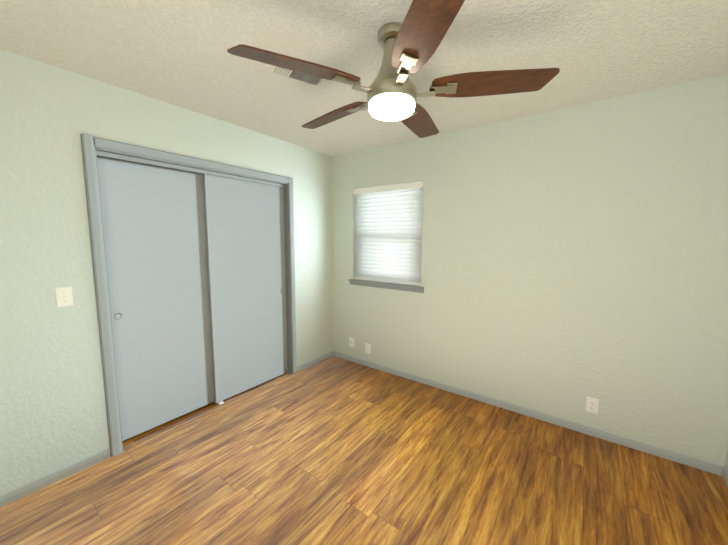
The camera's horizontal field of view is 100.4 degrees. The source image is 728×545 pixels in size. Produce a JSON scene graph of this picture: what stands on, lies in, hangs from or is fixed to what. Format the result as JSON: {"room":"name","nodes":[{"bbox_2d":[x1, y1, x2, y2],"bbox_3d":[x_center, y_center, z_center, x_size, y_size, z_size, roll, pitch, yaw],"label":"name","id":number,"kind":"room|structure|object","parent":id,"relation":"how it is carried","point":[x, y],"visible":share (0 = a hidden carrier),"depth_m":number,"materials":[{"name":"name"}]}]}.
{"room":"empty bedroom","nodes":[
{"label":"empty bedroom","id":0,"kind":"room"},
{"bbox_2d":[0,48,332,495],"bbox_3d":[-1.534,-0.005,2.283,0.140,2.440,3.980,5,8,36],"label":"wall","id":1,"kind":"structure","parent":0,"point":[53,416],"depth_m":1.82,"materials":[{"name":"paint"}]},
{"bbox_2d":[0,449,109,506],"bbox_3d":[-2.137,1.278,1.480,0.013,0.060,1.418,5,8,36],"label":"baseboard","id":2,"kind":"structure","parent":1,"relation":"attached to","point":[54,477],"depth_m":1.82,"materials":[{"name":"grey paint"}]},
{"bbox_2d":[55,287,73,306],"bbox_3d":[-1.791,0.146,1.815,0.018,0.116,0.072,5,8,36],"label":"switch plate","id":3,"kind":"object","parent":1,"relation":"attached to","point":[64,296],"visible":1,"depth_m":1.81,"materials":[{"name":"white plastic"}]},
{"bbox_2d":[97,156,213,440],"bbox_3d":[-1.535,0.189,2.376,0.036,2.005,0.764,5,8,36],"label":"closet door","id":4,"kind":"structure","parent":1,"relation":"in","point":[153,217],"depth_m":2.30,"materials":[{"name":"grey paint"}]},
{"bbox_2d":[80,134,296,456],"bbox_3d":[-1.279,0.132,2.633,0.158,2.093,1.636,5,8,36],"label":"trim","id":5,"kind":"structure","parent":1,"relation":"attached to","point":[93,147],"depth_m":2.04,"materials":[{"name":"grey paint"}]},
{"bbox_2d":[203,174,287,402],"bbox_3d":[-1.081,0.132,2.913,0.036,2.005,0.804,5,8,36],"label":"closet door","id":6,"kind":"structure","parent":1,"relation":"in","point":[245,235],"depth_m":2.84,"materials":[{"name":"grey paint"}]},
{"bbox_2d":[297,352,331,371],"bbox_3d":[-0.575,1.051,3.592,0.013,0.060,0.568,5,8,36],"label":"baseboard","id":7,"kind":"structure","parent":1,"relation":"attached to","point":[301,367],"depth_m":3.56,"materials":[{"name":"grey paint"}]},
{"bbox_2d":[0,356,727,544],"bbox_3d":[-0.117,1.380,1.383,3.485,0.100,3.980,5,8,36],"label":"floor","id":8,"kind":"structure","parent":0,"point":[333,450],"depth_m":1.84,"materials":[{"name":"brown wood"}]},
{"bbox_2d":[0,0,727,155],"bbox_3d":[-0.464,-1.185,1.364,4.380,0.120,3.980,5,8,36],"label":"ceiling","id":9,"kind":"structure","parent":0,"point":[174,52],"depth_m":1.56,"materials":[{"name":"white paint"}]},
{"bbox_2d":[269,65,324,86],"bbox_3d":[-0.375,-1.161,1.769,0.310,0.017,0.185,-4,7,-31],"label":"ceiling vent","id":10,"kind":"object","parent":9,"relation":"in","point":[298,76],"visible":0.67,"depth_m":1.79,"materials":[{"name":"white metal"}]},
{"bbox_2d":[227,0,559,137],"bbox_3d":[0.140,-0.951,1.493,1.366,0.368,1.353,5,8,36],"label":"ceiling fan","id":11,"kind":"object","parent":9,"relation":"hanging from","point":[414,42],"visible":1,"depth_m":1.35,"materials":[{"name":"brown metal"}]},
{"bbox_2d":[332,74,727,466],"bbox_3d":[1.046,-0.046,2.768,3.440,2.440,0.140,5,8,36],"label":"wall","id":12,"kind":"structure","parent":0,"point":[574,258],"depth_m":2.28,"materials":[{"name":"paint"}]},
{"bbox_2d":[349,337,353,346],"bbox_3d":[-0.149,0.841,3.650,0.072,0.116,0.014,5,8,36],"label":"electrical outlet plate","id":13,"kind":"object","parent":12,"relation":"attached to","point":[351,342],"visible":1,"depth_m":3.65,"materials":[{"name":"white plastic"}]},
{"bbox_2d":[348,279,423,292],"bbox_3d":[0.231,0.140,3.327,0.945,0.061,0.111,5,8,36],"label":"window sill","id":14,"kind":"structure","parent":12,"relation":"attached to","point":[404,287],"depth_m":3.25,"materials":[{"name":"grey paint"}]},
{"bbox_2d":[353,181,423,285],"bbox_3d":[0.238,-0.408,3.272,0.867,1.036,0.065,5,8,36],"label":"window blinds","id":15,"kind":"object","parent":12,"relation":"attached to","point":[388,237],"visible":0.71,"depth_m":3.24,"materials":[{"name":"white plastic"}]},
{"bbox_2d":[332,351,723,473],"bbox_3d":[0.926,1.138,2.888,3.270,0.060,0.013,5,8,36],"label":"baseboard","id":16,"kind":"structure","parent":12,"relation":"attached to","point":[657,451],"depth_m":2.43,"materials":[{"name":"grey paint"}]},
{"bbox_2d":[586,397,598,413],"bbox_3d":[1.721,1.002,2.288,0.072,0.116,0.009,5,8,36],"label":"electrical outlet plate","id":17,"kind":"object","parent":12,"relation":"attached to","point":[592,404],"visible":1,"depth_m":2.29,"materials":[{"name":"white plastic"}]},
{"bbox_2d":[725,447,727,471],"bbox_3d":[1.196,0.241,0.203,0.140,2.440,3.840,5,8,36],"label":"wall","id":18,"kind":"structure","parent":0,"point":[726,463],"depth_m":1.89,"materials":[{"name":"paint"}]},
{"bbox_2d":[716,467,727,487],"bbox_3d":[1.170,1.412,0.435,0.013,0.060,3.700,5,8,36],"label":"baseboard","id":19,"kind":"structure","parent":18,"relation":"attached to","point":[723,472],"depth_m":1.88,"materials":[{"name":"grey paint"}]},
{"label":"outside","id":20,"kind":"structure","parent":0,"visible":0},
{"bbox_2d":[122,373,287,446],"bbox_3d":[-1.585,-0.018,2.844,0.795,2.540,2.120,5,8,36],"label":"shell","id":21,"kind":"object","parent":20,"point":[162,426],"depth_m":2.46,"materials":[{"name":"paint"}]}
]}

